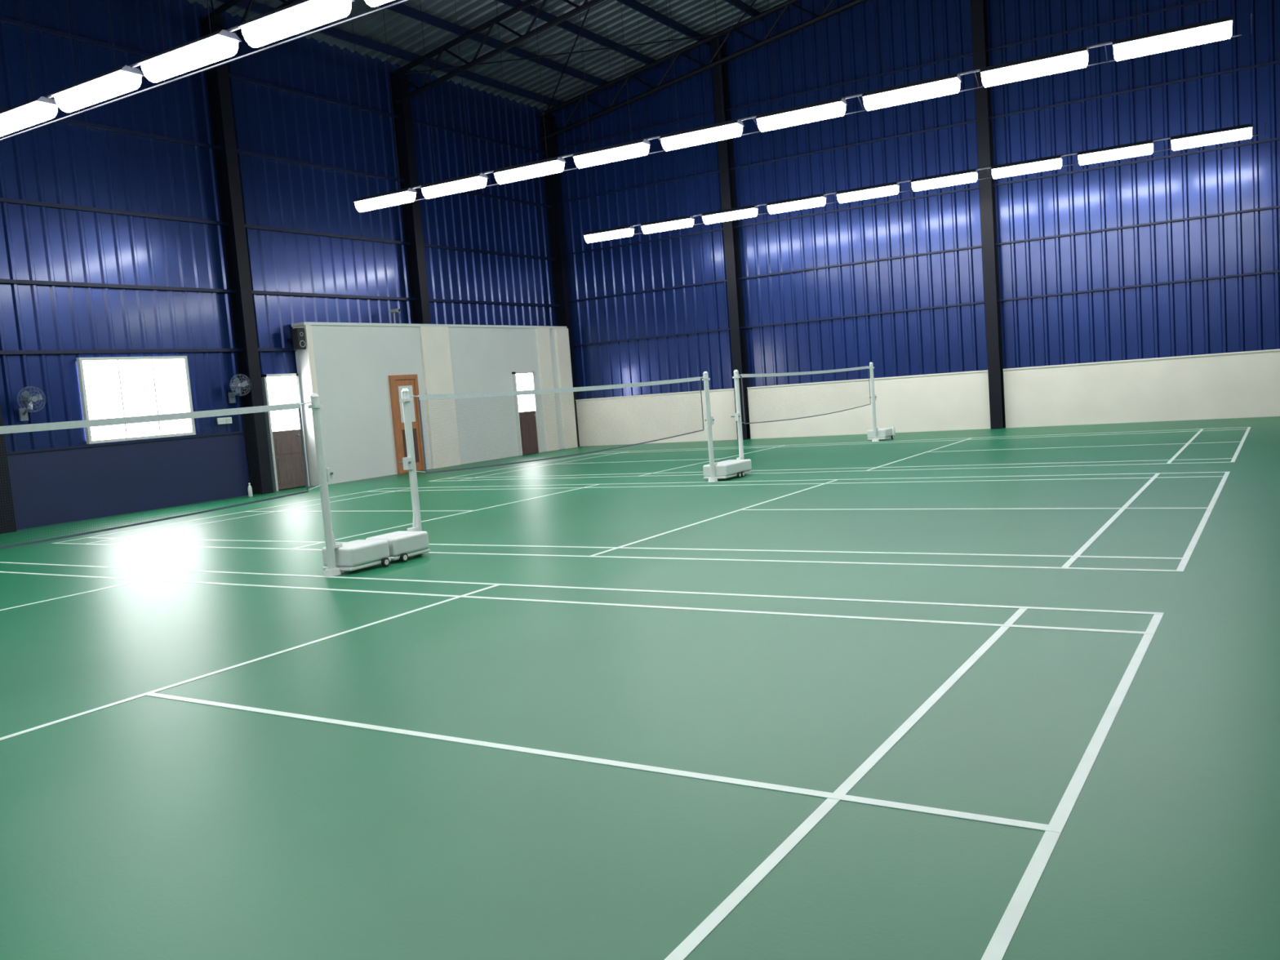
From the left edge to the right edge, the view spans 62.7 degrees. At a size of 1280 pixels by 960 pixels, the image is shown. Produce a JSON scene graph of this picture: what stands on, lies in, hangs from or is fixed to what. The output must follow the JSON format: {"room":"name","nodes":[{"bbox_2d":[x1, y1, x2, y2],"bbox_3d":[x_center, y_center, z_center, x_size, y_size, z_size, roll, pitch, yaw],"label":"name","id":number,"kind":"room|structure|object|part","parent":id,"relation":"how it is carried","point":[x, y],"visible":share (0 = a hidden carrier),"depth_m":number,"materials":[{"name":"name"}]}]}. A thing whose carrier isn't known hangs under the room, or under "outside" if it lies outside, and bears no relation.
{"room":"sports hall","nodes":[
{"label":"sports hall","id":0,"kind":"room"},
{"bbox_2d":[0,0,556,490],"bbox_3d":[-10.415,-3.689,15.485,0.035,9.130,31.350,-1,6,32],"label":"wall","id":1,"kind":"structure","parent":0,"point":[58,162],"depth_m":19.48,"materials":[{"name":"blue metal"}]},
{"bbox_2d":[17,386,45,421],"bbox_3d":[-9.535,-1.192,16.370,0.400,0.523,0.406,-1,6,32],"label":"wall fan","id":2,"kind":"object","parent":1,"relation":"attached to","point":[27,399],"visible":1,"depth_m":16.33,"materials":[{"name":"grey metal"}]},
{"bbox_3d":[-9.581,-1.120,16.408,0.280,0.380,0.120,-1,6,32],"label":"motor and bracket","id":3,"kind":"part","parent":2,"relation":"part of","materials":[{"name":"grey metal"}]},
{"bbox_2d":[6,431,248,529],"bbox_3d":[-9.881,0.201,16.061,0.090,1.220,9.200,-1,6,32],"label":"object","id":4,"kind":"structure","parent":1,"relation":"attached to","point":[56,451],"depth_m":17.81,"materials":[{"name":"blue metal"}]},
{"bbox_2d":[75,355,195,444],"bbox_3d":[-8.641,-1.411,18.113,0.080,1.420,1.990,-1,6,32],"label":"frame","id":5,"kind":"object","parent":1,"relation":"attached to","point":[79,360],"visible":0.99,"depth_m":17.88,"materials":[{"name":"white metal"}]},
{"bbox_2d":[82,359,191,440],"bbox_3d":[-8.656,-1.410,18.117,0.030,1.320,1.880,-1,6,32],"label":"pane","id":6,"kind":"object","parent":1,"relation":"attached to","point":[101,377],"visible":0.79,"depth_m":18.07,"materials":[{"name":"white glass"}]},
{"bbox_2d":[217,417,231,424],"bbox_3d":[-7.742,-1.100,19.534,0.110,0.120,0.300,-1,6,32],"label":"board","id":7,"kind":"object","parent":1,"relation":"attached to","point":[228,420],"visible":0.92,"depth_m":19.49,"materials":[{"name":"white plastic"}]},
{"bbox_2d":[227,373,251,403],"bbox_3d":[-7.523,-1.709,19.612,0.400,0.523,0.406,-1,6,32],"label":"wall fan","id":8,"kind":"object","parent":1,"relation":"attached to","point":[236,384],"visible":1,"depth_m":19.57,"materials":[{"name":"grey metal"}]},
{"bbox_3d":[-7.569,-1.637,19.650,0.280,0.380,0.120,-1,6,32],"label":"motor and bracket","id":9,"kind":"part","parent":8,"relation":"part of","materials":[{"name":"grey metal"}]},
{"bbox_2d":[0,16,559,354],"bbox_3d":[-10.428,-4.445,15.391,0.060,5.210,31.250,-1,6,32],"label":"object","id":10,"kind":"structure","parent":1,"relation":"attached to","point":[4,20],"depth_m":19.50,"materials":[{"name":"blue metal"}]},
{"bbox_2d":[266,376,300,431],"bbox_3d":[-7.049,-1.506,20.696,0.030,1.060,0.720,-1,6,32],"label":"window","id":11,"kind":"structure","parent":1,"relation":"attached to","point":[281,389],"depth_m":20.70,"materials":[{"name":"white glass"}]},
{"bbox_2d":[261,373,309,491],"bbox_3d":[-6.994,-0.955,20.736,0.100,2.270,0.820,-1,6,32],"label":"frame","id":12,"kind":"object","parent":1,"relation":"attached to","point":[264,377],"visible":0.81,"depth_m":20.44,"materials":[{"name":"white metal"}]},
{"bbox_2d":[272,429,306,489],"bbox_3d":[-6.932,-0.414,20.770,0.110,1.140,0.720,-1,6,32],"label":"leaf","id":13,"kind":"object","parent":1,"relation":"attached to","point":[286,433],"visible":0.85,"depth_m":20.76,"materials":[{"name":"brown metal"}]},
{"bbox_2d":[287,328,306,350],"bbox_3d":[-6.821,-2.779,20.786,0.407,0.420,0.180,-1,6,32],"label":"wall speaker","id":14,"kind":"object","parent":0,"point":[298,339],"depth_m":20.67},
{"bbox_2d":[291,321,577,485],"bbox_3d":[-4.324,-2.005,24.730,0.420,3.260,8.900,-1,6,32],"label":"wall","id":15,"kind":"structure","parent":0,"point":[348,366],"depth_m":23.71,"materials":[{"name":"white paint"}]},
{"bbox_2d":[390,308,400,323],"bbox_3d":[-5.313,-3.573,22.906,0.250,0.320,0.120,-1,6,32],"label":"security camera","id":16,"kind":"object","parent":15,"relation":"on","point":[393,311],"visible":1,"depth_m":22.87,"materials":[{"name":"grey plastic"}]},
{"bbox_2d":[388,374,424,474],"bbox_3d":[-5.118,-1.240,23.111,0.080,2.140,0.820,-1,6,32],"label":"frame","id":17,"kind":"object","parent":15,"relation":"attached to","point":[392,379],"visible":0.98,"depth_m":22.83,"materials":[{"name":"orange wood"}]},
{"bbox_2d":[395,378,422,472],"bbox_3d":[-5.106,-1.198,23.138,0.050,2.030,0.590,-1,6,32],"label":"leaf","id":18,"kind":"object","parent":15,"relation":"attached to","point":[409,384],"visible":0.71,"depth_m":23.20,"materials":[{"name":"orange wood"}]},
{"bbox_2d":[515,373,534,412],"bbox_3d":[-2.946,-2.218,26.654,0.030,0.960,0.700,-1,6,32],"label":"window","id":19,"kind":"structure","parent":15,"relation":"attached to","point":[524,382],"depth_m":26.67,"materials":[{"name":"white glass"}]},
{"bbox_2d":[511,371,540,455],"bbox_3d":[-2.894,-1.701,26.691,0.100,2.100,0.800,-1,6,32],"label":"frame","id":20,"kind":"object","parent":15,"relation":"attached to","point":[513,374],"visible":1,"depth_m":26.41,"materials":[{"name":"white metal"}]},
{"bbox_2d":[519,410,538,454],"bbox_3d":[-2.835,-1.210,26.721,0.110,1.070,0.700,-1,6,32],"label":"leaf","id":21,"kind":"object","parent":15,"relation":"attached to","point":[526,414],"visible":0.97,"depth_m":26.73,"materials":[{"name":"brown wood"}]},
{"bbox_2d":[187,0,786,111],"bbox_3d":[-0.807,-9.264,8.767,23.950,1.825,31.550,-1,6,32],"label":"ceiling","id":22,"kind":"structure","parent":0,"point":[402,32],"depth_m":23.83,"materials":[{"name":"grey metal"}]},
{"bbox_2d":[0,0,409,140],"bbox_3d":[-3.255,-6.965,9.273,13.631,5.859,0.385,-1,6,31],"label":"lights","id":23,"kind":"object","parent":22,"relation":"hanging from","point":[302,15],"visible":1,"depth_m":10.24,"materials":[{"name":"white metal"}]},
{"bbox_2d":[351,0,1252,212],"bbox_3d":[0.743,-7.780,14.917,13.632,5.894,0.385,-2,6,29],"label":"lights","id":24,"kind":"object","parent":22,"relation":"hanging from","point":[1220,28],"visible":1,"depth_m":14.19,"materials":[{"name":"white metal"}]},
{"bbox_2d":[579,0,1266,243],"bbox_3d":[4.428,-8.578,20.850,13.632,5.894,0.385,-2,6,29],"label":"lights","id":25,"kind":"object","parent":22,"relation":"hanging from","point":[1240,132],"visible":0.98,"depth_m":20.33,"materials":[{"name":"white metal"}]},
{"bbox_2d":[0,416,1279,959],"bbox_3d":[-0.051,0.679,9.635,24.250,0.100,31.950,-1,6,32],"label":"floor","id":26,"kind":"structure","parent":0,"point":[145,827],"depth_m":4.75,"materials":[{"name":"green plastic"}]},
{"bbox_2d":[0,404,16,533],"bbox_3d":[-10.080,-3.590,15.675,0.330,8.850,0.250,-1,6,32],"label":"steel column","id":27,"kind":"structure","parent":26,"relation":"on","point":[3,455],"depth_m":15.94,"materials":[{"name":"black metal"}]},
{"bbox_2d":[0,393,391,576],"bbox_3d":[-4.439,0.395,6.724,0.464,1.627,7.280,-1,6,32],"label":"net","id":28,"kind":"object","parent":26,"relation":"on","point":[357,554],"visible":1,"depth_m":8.58,"materials":[{"name":"grey metal"}]},
{"bbox_3d":[-2.820,0.042,9.353,0.175,1.627,0.165,-1,6,32],"label":"post","id":29,"kind":"part","parent":28,"relation":"part of","materials":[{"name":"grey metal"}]},
{"bbox_2d":[200,13,273,494],"bbox_3d":[-7.564,-4.135,19.726,0.330,8.850,0.250,-1,6,32],"label":"steel column","id":30,"kind":"structure","parent":26,"relation":"on","point":[219,91],"depth_m":19.68,"materials":[{"name":"black metal"}]},
{"bbox_2d":[248,483,253,497],"bbox_3d":[-7.247,0.185,19.518,0.072,0.255,0.070,-1,6,32],"label":"water bottle","id":31,"kind":"object","parent":26,"relation":"on","point":[249,486],"visible":0.9,"depth_m":19.50,"materials":[{"name":"white plastic"}]},
{"bbox_2d":[389,69,431,324],"bbox_3d":[-5.171,-6.312,23.634,0.330,5.565,0.250,-1,6,32],"label":"steel column","id":32,"kind":"structure","parent":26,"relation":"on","point":[403,126],"depth_m":23.60,"materials":[{"name":"black metal"}]},
{"bbox_2d":[365,371,741,561],"bbox_3d":[-0.601,-0.436,12.902,0.464,1.627,7.280,-1,6,32],"label":"net","id":33,"kind":"object","parent":26,"relation":"on","point":[402,544],"visible":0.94,"depth_m":11.40,"materials":[{"name":"grey metal"}]},
{"bbox_3d":[-2.241,-0.083,10.286,0.175,1.627,0.165,-1,6,32],"label":"post","id":34,"kind":"part","parent":33,"relation":"part of","materials":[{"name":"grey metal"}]},
{"bbox_3d":[1.017,-0.789,15.531,0.175,1.627,0.165,-1,6,32],"label":"post","id":35,"kind":"part","parent":33,"relation":"part of","materials":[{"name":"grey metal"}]},
{"bbox_2d":[539,115,579,446],"bbox_3d":[-2.138,-5.311,28.461,0.330,8.850,0.250,-1,6,32],"label":"steel column","id":36,"kind":"structure","parent":26,"relation":"on","point":[553,182],"depth_m":28.34,"materials":[{"name":"black metal"}]},
{"bbox_2d":[0,561,1164,959],"bbox_3d":[-4.377,1.205,6.794,13.400,0.002,6.100,-1,6,32],"label":"court lines","id":37,"kind":"object","parent":26,"relation":"on","point":[996,949],"visible":1,"depth_m":4.14,"materials":[{"name":"paint"}]},
{"bbox_2d":[51,471,1230,571],"bbox_3d":[-0.540,0.373,12.972,13.400,0.002,6.100,-1,6,32],"label":"court lines","id":38,"kind":"object","parent":26,"relation":"on","point":[1185,558],"visible":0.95,"depth_m":9.99,"materials":[{"name":"paint"}]},
{"bbox_2d":[710,38,751,439],"bbox_3d":[2.244,-5.783,25.676,0.250,9.610,0.330,-1,6,32],"label":"steel column","id":39,"kind":"structure","parent":26,"relation":"on","point":[725,147],"depth_m":25.60,"materials":[{"name":"black metal"}]},
{"bbox_2d":[720,362,893,476],"bbox_3d":[3.173,-1.254,18.978,0.464,1.627,7.280,-1,6,32],"label":"net","id":40,"kind":"object","parent":26,"relation":"on","point":[875,434],"visible":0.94,"depth_m":18.16,"materials":[{"name":"fabric"}]},
{"bbox_3d":[1.533,-0.901,16.362,0.175,1.627,0.165,-1,6,32],"label":"post","id":41,"kind":"part","parent":40,"relation":"part of","materials":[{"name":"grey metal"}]},
{"bbox_3d":[4.791,-1.607,21.608,0.175,1.627,0.165,-1,6,32],"label":"post","id":42,"kind":"part","parent":40,"relation":"part of","materials":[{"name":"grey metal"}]},
{"bbox_2d":[427,426,1250,481],"bbox_3d":[3.235,-0.444,19.049,13.400,0.002,6.100,-1,6,32],"label":"court lines","id":43,"kind":"object","parent":26,"relation":"on","point":[1233,459],"visible":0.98,"depth_m":17.50,"materials":[{"name":"paint"}]},
{"bbox_2d":[892,423,895,435],"bbox_3d":[5.577,-1.104,23.109,0.072,0.255,0.070,-1,6,32],"label":"water bottle","id":44,"kind":"object","parent":26,"relation":"on","point":[893,426],"visible":0.88,"depth_m":23.08,"materials":[{"name":"white plastic"}]},
{"bbox_2d":[575,348,1279,446],"bbox_3d":[8.032,-1.772,22.712,22.890,1.280,0.155,-1,6,32],"label":"wall","id":45,"kind":"structure","parent":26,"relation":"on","point":[1246,384],"depth_m":23.08,"materials":[{"name":"beige paint"}]},
{"bbox_2d":[970,0,1005,429],"bbox_3d":[7.401,-6.351,22.396,0.250,10.528,0.330,-1,6,32],"label":"steel column","id":46,"kind":"structure","parent":26,"relation":"on","point":[979,7],"depth_m":22.36,"materials":[{"name":"black metal"}]},
{"bbox_3d":[-17.628,-1.955,3.521,0.330,8.850,0.250,-1,6,32],"label":"steel column","id":47,"kind":"structure","parent":26,"relation":"on","visible":0},
{"bbox_2d":[204,0,867,142],"bbox_3d":[-0.771,-8.746,8.808,23.484,2.544,31.240,-1,6,32],"label":"roof trusses","id":48,"kind":"object","parent":47,"relation":"on","point":[526,6],"visible":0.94,"depth_m":23.53,"materials":[{"name":"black metal"}]},
{"bbox_2d":[546,0,1279,399],"bbox_3d":[7.742,-6.555,22.373,23.650,10.885,0.035,-1,6,32],"label":"wall","id":49,"kind":"structure","parent":0,"point":[1242,313],"depth_m":23.21,"materials":[{"name":"blue metal"}]},
{"bbox_2d":[557,0,1279,346],"bbox_3d":[7.722,-6.482,22.339,23.550,5.290,0.050,-1,6,32],"label":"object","id":50,"kind":"structure","parent":49,"relation":"attached to","point":[1199,1],"depth_m":22.97,"materials":[{"name":"blue metal"}]}
]}

